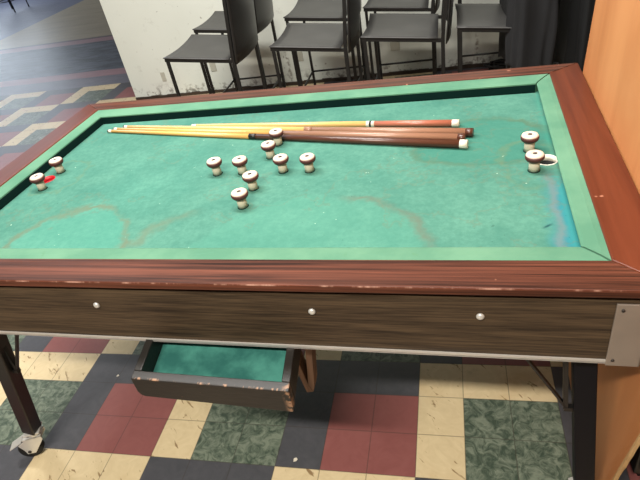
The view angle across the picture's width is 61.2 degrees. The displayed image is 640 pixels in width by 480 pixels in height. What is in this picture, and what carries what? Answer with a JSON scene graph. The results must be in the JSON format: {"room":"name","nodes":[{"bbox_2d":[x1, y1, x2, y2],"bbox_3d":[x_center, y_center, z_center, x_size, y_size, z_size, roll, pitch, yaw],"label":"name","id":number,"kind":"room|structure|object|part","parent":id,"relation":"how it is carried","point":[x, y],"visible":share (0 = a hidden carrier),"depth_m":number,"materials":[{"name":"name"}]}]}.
{"room":"game room","nodes":[
{"label":"game room","id":0,"kind":"room"},
{"bbox_2d":[99,0,503,96],"bbox_3d":[-0.004,-2.302,3.239,3.458,2.700,0.160,-1,36,14],"label":"wall","id":1,"kind":"structure","parent":0,"point":[144,32],"depth_m":3.93,"materials":[{"name":"paint"}]},
{"bbox_2d":[160,72,166,80],"bbox_3d":[-1.215,-1.266,4.198,0.036,0.070,0.006,-1,36,14],"label":"wall plate","id":2,"kind":"object","parent":1,"relation":"attached to","point":[162,74],"visible":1,"depth_m":4.20,"materials":[{"name":"beige plastic"}]},
{"bbox_2d":[209,63,216,70],"bbox_3d":[-0.806,-1.305,4.076,0.046,0.070,0.006,-1,36,14],"label":"wall plate","id":3,"kind":"object","parent":1,"relation":"attached to","point":[212,65],"visible":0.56,"depth_m":4.07,"materials":[{"name":"beige plastic"}]},
{"bbox_2d":[297,51,303,60],"bbox_3d":[-0.156,-1.326,3.912,0.066,0.068,0.006,-1,36,14],"label":"wall plate","id":4,"kind":"object","parent":1,"relation":"attached to","point":[300,55],"visible":0.56,"depth_m":3.90,"materials":[{"name":"beige plastic"}]},
{"bbox_2d":[136,62,493,99],"bbox_3d":[0.153,-1.178,3.950,3.360,0.028,0.012,-1,36,14],"label":"baseboard","id":5,"kind":"structure","parent":1,"relation":"attached to","point":[465,66],"depth_m":3.98,"materials":[{"name":"black wood"}]},
{"bbox_2d":[390,42,399,50],"bbox_3d":[0.519,-1.341,3.746,0.064,0.062,0.006,-1,36,14],"label":"wall plate","id":6,"kind":"object","parent":1,"relation":"attached to","point":[394,46],"visible":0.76,"depth_m":3.74,"materials":[{"name":"beige plastic"}]},
{"bbox_2d":[0,0,639,479],"bbox_3d":[-3.596,-2.383,6.771,12.120,0.060,16.200,-1,36,14],"label":"floor","id":7,"kind":"structure","parent":0,"point":[367,415],"depth_m":1.67,"materials":[{"name":"tile"}]},
{"bbox_2d":[0,0,28,11],"bbox_3d":[-5.517,-4.464,9.244,0.465,1.061,0.412,-1,36,14],"label":"stool","id":8,"kind":"object","parent":7,"relation":"on","point":[9,1],"visible":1,"depth_m":9.32,"materials":[{"name":"black metal"}]},
{"bbox_2d":[163,0,266,96],"bbox_3d":[-0.535,-0.983,2.974,0.465,1.061,0.412,-1,36,14],"label":"stool","id":9,"kind":"object","parent":7,"relation":"on","point":[241,38],"visible":0.9,"depth_m":2.82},
{"bbox_3d":[-0.744,-0.686,2.999,0.014,0.624,0.014,-1,36,14],"label":"leg","id":10,"kind":"part","parent":9,"relation":"part of","materials":[{"name":"black metal"}]},
{"bbox_3d":[-0.603,-1.048,2.940,0.353,0.054,0.410,-1,36,14],"label":"seat","id":11,"kind":"part","parent":9,"relation":"part of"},
{"bbox_3d":[-0.628,-0.924,2.791,0.364,0.060,0.012,-1,36,14],"label":"seat rail","id":12,"kind":"part","parent":9,"relation":"part of","materials":[{"name":"black metal"}]},
{"bbox_3d":[-0.675,-0.918,3.304,0.014,0.624,0.014,-1,36,14],"label":"leg","id":13,"kind":"part","parent":9,"relation":"part of","materials":[{"name":"black metal"}]},
{"bbox_3d":[-0.411,-0.870,2.782,0.076,1.061,0.017,-1,36,14],"label":"leg","id":14,"kind":"part","parent":9,"relation":"part of","materials":[{"name":"black metal"}]},
{"bbox_3d":[-0.393,-1.210,2.768,0.079,0.484,0.412,-1,36,14],"label":"backrest","id":15,"kind":"part","parent":9,"relation":"part of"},
{"bbox_3d":[-0.342,-1.103,3.087,0.076,1.061,0.017,-1,36,14],"label":"leg","id":16,"kind":"part","parent":9,"relation":"part of","materials":[{"name":"black metal"}]},
{"bbox_2d":[192,0,285,93],"bbox_3d":[-0.482,-1.295,3.396,0.465,1.061,0.412,-1,36,14],"label":"stool","id":17,"kind":"object","parent":7,"relation":"on","point":[264,13],"visible":0.57,"depth_m":3.34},
{"bbox_3d":[-0.691,-0.999,3.421,0.014,0.624,0.014,-1,36,14],"label":"leg","id":18,"kind":"part","parent":17,"relation":"part of","materials":[{"name":"black metal"}]},
{"bbox_3d":[-0.550,-1.361,3.361,0.353,0.054,0.410,-1,36,14],"label":"seat","id":19,"kind":"part","parent":17,"relation":"part of","materials":[{"name":"black plastic"}]},
{"bbox_3d":[-0.575,-1.237,3.212,0.364,0.060,0.012,-1,36,14],"label":"seat rail","id":20,"kind":"part","parent":17,"relation":"part of","materials":[{"name":"black metal"}]},
{"bbox_3d":[-0.622,-1.231,3.726,0.014,0.624,0.014,-1,36,14],"label":"leg","id":21,"kind":"part","parent":17,"relation":"part of","materials":[{"name":"black metal"}]},
{"bbox_3d":[-0.358,-1.183,3.204,0.076,1.061,0.017,-1,36,14],"label":"leg","id":22,"kind":"part","parent":17,"relation":"part of","materials":[{"name":"black metal"}]},
{"bbox_3d":[-0.340,-1.523,3.190,0.079,0.484,0.412,-1,36,14],"label":"backrest","id":23,"kind":"part","parent":17,"relation":"part of","materials":[{"name":"black plastic"}]},
{"bbox_3d":[-0.289,-1.416,3.509,0.076,1.061,0.017,-1,36,14],"label":"leg","id":24,"kind":"part","parent":17,"relation":"part of","materials":[{"name":"black metal"}]},
{"bbox_2d":[269,0,362,87],"bbox_3d":[0.029,-0.986,2.820,0.465,1.061,0.412,-1,36,14],"label":"stool","id":25,"kind":"object","parent":7,"relation":"on","point":[312,37],"visible":0.81,"depth_m":2.70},
{"bbox_3d":[-0.181,-0.690,2.845,0.014,0.624,0.014,-1,36,14],"label":"leg","id":26,"kind":"part","parent":25,"relation":"part of","materials":[{"name":"black metal"}]},
{"bbox_3d":[-0.111,-0.922,3.150,0.014,0.624,0.014,-1,36,14],"label":"leg","id":27,"kind":"part","parent":25,"relation":"part of","materials":[{"name":"black metal"}]},
{"bbox_3d":[-0.064,-0.928,2.636,0.364,0.060,0.012,-1,36,14],"label":"seat rail","id":28,"kind":"part","parent":25,"relation":"part of","materials":[{"name":"black metal"}]},
{"bbox_3d":[-0.039,-1.052,2.785,0.353,0.054,0.410,-1,36,14],"label":"seat","id":29,"kind":"part","parent":25,"relation":"part of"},
{"bbox_3d":[0.152,-0.874,2.628,0.076,1.061,0.017,-1,36,14],"label":"leg","id":30,"kind":"part","parent":25,"relation":"part of","materials":[{"name":"black metal"}]},
{"bbox_3d":[0.171,-1.214,2.614,0.079,0.484,0.412,-1,36,14],"label":"backrest","id":31,"kind":"part","parent":25,"relation":"part of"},
{"bbox_3d":[0.222,-1.107,2.933,0.076,1.061,0.017,-1,36,14],"label":"leg","id":32,"kind":"part","parent":25,"relation":"part of","materials":[{"name":"black metal"}]},
{"bbox_2d":[0,63,639,479],"bbox_3d":[-0.111,0.110,1.589,1.678,0.761,1.094,0,37,15],"label":"pool table","id":33,"kind":"object","parent":7,"relation":"on","point":[229,258],"visible":1,"depth_m":1.15,"materials":[{"name":"green fabric"}]},
{"bbox_3d":[-0.926,0.619,1.654,0.044,0.023,0.032,-14,35,-4],"label":"brake lever","id":34,"kind":"part","parent":33,"relation":"part of","materials":[{"name":"metal"}]},
{"bbox_3d":[-0.841,0.357,1.463,0.185,0.541,0.040,0,37,15],"label":"leg","id":35,"kind":"part","parent":33,"relation":"part of","materials":[{"name":"brown wood"}]},
{"bbox_3d":[-0.928,-0.203,1.630,0.083,0.017,0.994,0,37,15],"label":"rail","id":36,"kind":"part","parent":33,"relation":"part of","materials":[{"name":"brown wood"}]},
{"bbox_2d":[0,111,102,209],"bbox_3d":[-0.865,-0.200,1.622,0.043,0.032,0.856,0,37,15],"label":"cushion","id":37,"kind":"object","parent":33,"relation":"on","point":[18,183],"depth_m":1.68,"materials":[{"name":"fabric"}]},
{"bbox_2d":[131,339,300,411],"bbox_3d":[-0.203,0.212,1.161,0.355,0.096,0.281,-1,36,14],"label":"tray","id":38,"kind":"object","parent":33,"relation":"on","point":[254,373],"depth_m":1.09,"materials":[{"name":"wood"}]},
{"bbox_2d":[107,130,468,148],"bbox_3d":[-0.178,-0.302,1.583,1.200,0.022,0.022,7,39,25],"label":"cue","id":39,"kind":"object","parent":33,"relation":"on","point":[419,142],"visible":1,"depth_m":1.47,"materials":[{"name":"brown wood"}]},
{"bbox_2d":[113,128,465,139],"bbox_3d":[-0.168,-0.317,1.601,1.176,0.022,0.022,6,39,24],"label":"cue","id":40,"kind":"object","parent":33,"relation":"on","point":[285,132],"visible":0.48,"depth_m":1.50,"materials":[{"name":"brown wood"}]},
{"bbox_2d":[123,125,473,136],"bbox_3d":[-0.139,-0.330,1.611,1.160,0.022,0.022,6,39,24],"label":"cue","id":41,"kind":"object","parent":33,"relation":"on","point":[469,132],"visible":0.71,"depth_m":1.52,"materials":[{"name":"brown wood"}]},
{"bbox_3d":[-0.260,0.205,1.138,1.552,0.008,0.026,0,37,15],"label":"edge trim","id":42,"kind":"part","parent":33,"relation":"part of","materials":[{"name":"metal"}]},
{"bbox_2d":[0,247,607,260],"bbox_3d":[-0.244,0.038,1.114,1.506,0.032,0.043,0,37,15],"label":"cushion","id":43,"kind":"object","parent":33,"relation":"on","point":[355,253],"depth_m":1.04,"materials":[{"name":"fabric"}]},
{"bbox_3d":[-0.255,0.067,1.062,1.675,0.017,0.075,0,37,15],"label":"rail","id":44,"kind":"part","parent":33,"relation":"part of","materials":[{"name":"brown wood"}]},
{"bbox_2d":[98,74,547,123],"bbox_3d":[-0.076,-0.443,1.738,1.507,0.032,0.057,0,37,15],"label":"cushion","id":45,"kind":"object","parent":33,"relation":"on","point":[508,85],"depth_m":1.69,"materials":[{"name":"fabric"}]},
{"bbox_2d":[191,119,459,126],"bbox_3d":[-0.021,-0.339,1.592,0.844,0.020,0.020,4,38,22],"label":"cue","id":46,"kind":"object","parent":33,"relation":"on","point":[453,122],"visible":0.81,"depth_m":1.53,"materials":[{"name":"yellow wood"}]},
{"bbox_3d":[-0.062,-0.486,1.780,1.675,0.017,0.066,0,37,15],"label":"rail","id":47,"kind":"part","parent":33,"relation":"part of","materials":[{"name":"brown wood"}]},
{"bbox_2d":[537,74,611,260],"bbox_3d":[0.551,-0.209,1.233,0.039,0.032,0.851,0,37,15],"label":"cushion","id":48,"kind":"object","parent":33,"relation":"on","point":[586,228],"depth_m":1.11,"materials":[{"name":"fabric"}]},
{"bbox_3d":[0.528,0.344,1.085,0.093,0.526,0.040,0,37,15],"label":"leg","id":49,"kind":"part","parent":33,"relation":"part of","materials":[{"name":"black paint"}]},
{"bbox_3d":[0.609,-0.213,1.209,0.085,0.017,0.994,0,37,15],"label":"rail","id":50,"kind":"part","parent":33,"relation":"part of","materials":[{"name":"brown wood"}]},
{"bbox_3d":[0.507,0.142,0.900,0.052,0.142,0.054,0,37,15],"label":"corner plate","id":51,"kind":"part","parent":33,"relation":"part of","materials":[{"name":"metal"}]},
{"bbox_2d":[283,0,366,85],"bbox_3d":[0.069,-1.312,3.264,0.465,1.061,0.412,-1,36,14],"label":"stool","id":52,"kind":"object","parent":7,"relation":"on","point":[304,10],"visible":0.67,"depth_m":3.24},
{"bbox_3d":[-0.140,-1.016,3.288,0.014,0.624,0.014,-1,36,14],"label":"leg","id":53,"kind":"part","parent":52,"relation":"part of","materials":[{"name":"black metal"}]},
{"bbox_3d":[-0.071,-1.248,3.594,0.014,0.624,0.014,-1,36,14],"label":"leg","id":54,"kind":"part","parent":52,"relation":"part of","materials":[{"name":"black metal"}]},
{"bbox_3d":[-0.024,-1.254,3.080,0.364,0.060,0.012,-1,36,14],"label":"seat rail","id":55,"kind":"part","parent":52,"relation":"part of","materials":[{"name":"black metal"}]},
{"bbox_3d":[0.001,-1.378,3.229,0.353,0.054,0.410,-1,36,14],"label":"seat","id":56,"kind":"part","parent":52,"relation":"part of","materials":[{"name":"black plastic"}]},
{"bbox_3d":[0.193,-1.200,3.072,0.076,1.061,0.017,-1,36,14],"label":"leg","id":57,"kind":"part","parent":52,"relation":"part of","materials":[{"name":"black metal"}]},
{"bbox_3d":[0.262,-1.433,3.377,0.076,1.061,0.017,-1,36,14],"label":"leg","id":58,"kind":"part","parent":52,"relation":"part of","materials":[{"name":"black metal"}]},
{"bbox_2d":[363,0,439,79],"bbox_3d":[0.514,-1.318,3.146,0.465,1.061,0.412,-1,36,14],"label":"stool","id":59,"kind":"object","parent":7,"relation":"on","point":[374,6],"visible":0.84,"depth_m":3.03,"materials":[{"name":"black metal"}]},
{"bbox_3d":[0.305,-1.021,3.170,0.014,0.624,0.014,-1,36,14],"label":"leg","id":60,"kind":"part","parent":59,"relation":"part of","materials":[{"name":"black metal"}]},
{"bbox_3d":[0.374,-1.254,3.475,0.014,0.624,0.014,-1,36,14],"label":"leg","id":61,"kind":"part","parent":59,"relation":"part of","materials":[{"name":"black metal"}]},
{"bbox_3d":[0.446,-1.383,3.111,0.353,0.054,0.410,-1,36,14],"label":"seat","id":62,"kind":"part","parent":59,"relation":"part of","materials":[{"name":"black plastic"}]},
{"bbox_3d":[0.421,-1.260,2.962,0.364,0.060,0.012,-1,36,14],"label":"seat rail","id":63,"kind":"part","parent":59,"relation":"part of","materials":[{"name":"black metal"}]},
{"bbox_3d":[0.638,-1.206,2.954,0.076,1.061,0.017,-1,36,14],"label":"leg","id":64,"kind":"part","parent":59,"relation":"part of","materials":[{"name":"black metal"}]},
{"bbox_3d":[0.707,-1.438,3.259,0.076,1.061,0.017,-1,36,14],"label":"leg","id":65,"kind":"part","parent":59,"relation":"part of","materials":[{"name":"black metal"}]},
{"bbox_3d":[0.656,-1.545,2.940,0.079,0.484,0.412,-1,36,14],"label":"backrest","id":66,"kind":"part","parent":59,"relation":"part of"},
{"bbox_2d":[360,0,453,80],"bbox_3d":[0.468,-0.988,2.697,0.465,1.061,0.412,-1,36,14],"label":"stool","id":67,"kind":"object","parent":7,"relation":"on","point":[381,27],"visible":0.88,"depth_m":2.60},
{"bbox_3d":[0.259,-0.691,2.722,0.014,0.624,0.014,-1,36,14],"label":"leg","id":68,"kind":"part","parent":67,"relation":"part of","materials":[{"name":"black metal"}]},
{"bbox_3d":[0.328,-0.923,3.027,0.014,0.624,0.014,-1,36,14],"label":"leg","id":69,"kind":"part","parent":67,"relation":"part of","materials":[{"name":"black metal"}]},
{"bbox_3d":[0.400,-1.053,2.663,0.353,0.054,0.410,-1,36,14],"label":"seat","id":70,"kind":"part","parent":67,"relation":"part of","materials":[{"name":"black plastic"}]},
{"bbox_3d":[0.375,-0.929,2.514,0.364,0.060,0.012,-1,36,14],"label":"seat rail","id":71,"kind":"part","parent":67,"relation":"part of","materials":[{"name":"black metal"}]},
{"bbox_3d":[0.661,-1.108,2.811,0.076,1.061,0.017,-1,36,14],"label":"leg","id":72,"kind":"part","parent":67,"relation":"part of","materials":[{"name":"metal"}]},
{"bbox_3d":[0.592,-0.875,2.505,0.076,1.061,0.017,-1,36,14],"label":"leg","id":73,"kind":"part","parent":67,"relation":"part of","materials":[{"name":"black metal"}]},
{"bbox_3d":[0.610,-1.215,2.491,0.079,0.484,0.412,-1,36,14],"label":"backrest","id":74,"kind":"part","parent":67,"relation":"part of","materials":[{"name":"black plastic"}]},
{"bbox_2d":[458,0,497,71],"bbox_3d":[1.005,-1.334,3.028,0.465,1.061,0.412,-1,36,14],"label":"stool","id":75,"kind":"object","parent":7,"relation":"on","point":[459,1],"visible":0.06,"depth_m":3.39,"materials":[{"name":"black metal"}]},
{"bbox_2d":[455,4,511,72],"bbox_3d":[0.887,-0.987,2.577,0.465,1.061,0.412,-1,36,14],"label":"stool","id":76,"kind":"object","parent":7,"relation":"on","point":[470,17],"visible":0.48,"depth_m":2.52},
{"bbox_3d":[0.747,-0.922,2.907,0.014,0.624,0.014,-1,36,14],"label":"leg","id":77,"kind":"part","parent":76,"relation":"part of","materials":[{"name":"black metal"}]},
{"bbox_3d":[0.677,-0.690,2.602,0.014,0.624,0.014,-1,36,14],"label":"leg","id":78,"kind":"part","parent":76,"relation":"part of","materials":[{"name":"black metal"}]},
{"bbox_3d":[0.819,-1.052,2.543,0.353,0.054,0.410,-1,36,14],"label":"seat","id":79,"kind":"part","parent":76,"relation":"part of","materials":[{"name":"black plastic"}]},
{"bbox_3d":[0.794,-0.928,2.394,0.364,0.060,0.012,-1,36,14],"label":"seat rail","id":80,"kind":"part","parent":76,"relation":"part of","materials":[{"name":"black metal"}]},
{"bbox_2d":[498,0,557,68],"bbox_3d":[0.951,-1.137,2.449,0.244,0.792,0.562,-1,36,14],"label":"jacket","id":81,"kind":"object","parent":76,"relation":"on","point":[531,40],"visible":0.81,"depth_m":2.35,"materials":[{"name":"grey fabric"}]},
{"bbox_2d":[483,59,505,69],"bbox_3d":[1.247,-1.163,3.582,0.324,0.066,0.119,-1,36,14],"label":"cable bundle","id":82,"kind":"object","parent":7,"relation":"on","point":[499,63],"visible":0.35,"depth_m":3.58,"materials":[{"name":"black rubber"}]},
{"bbox_2d":[568,0,639,479],"bbox_3d":[0.622,-0.194,1.060,0.075,1.620,1.210,0,37,15],"label":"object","id":83,"kind":"object","parent":7,"relation":"on","point":[611,70],"visible":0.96,"depth_m":1.16,"materials":[{"name":"orange wood"}]},
{"bbox_2d":[630,446,639,475],"bbox_3d":[0.953,0.146,1.274,0.420,0.720,0.600,-1,36,14],"label":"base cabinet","id":84,"kind":"object","parent":7,"relation":"on","point":[635,461],"visible":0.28,"depth_m":1.29,"materials":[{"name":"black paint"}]},
{"bbox_3d":[1.244,-1.066,2.558,0.200,1.092,0.416,-1,36,14],"label":"coat stand","id":85,"kind":"object","parent":7,"relation":"on","visible":0},
{"bbox_2d":[554,0,595,72],"bbox_3d":[1.218,-1.178,2.477,0.210,0.864,0.590,-1,36,14],"label":"jacket","id":86,"kind":"object","parent":85,"relation":"hanging from","point":[575,17],"visible":0.48,"depth_m":2.43,"materials":[{"name":"black fabric"}]}
]}

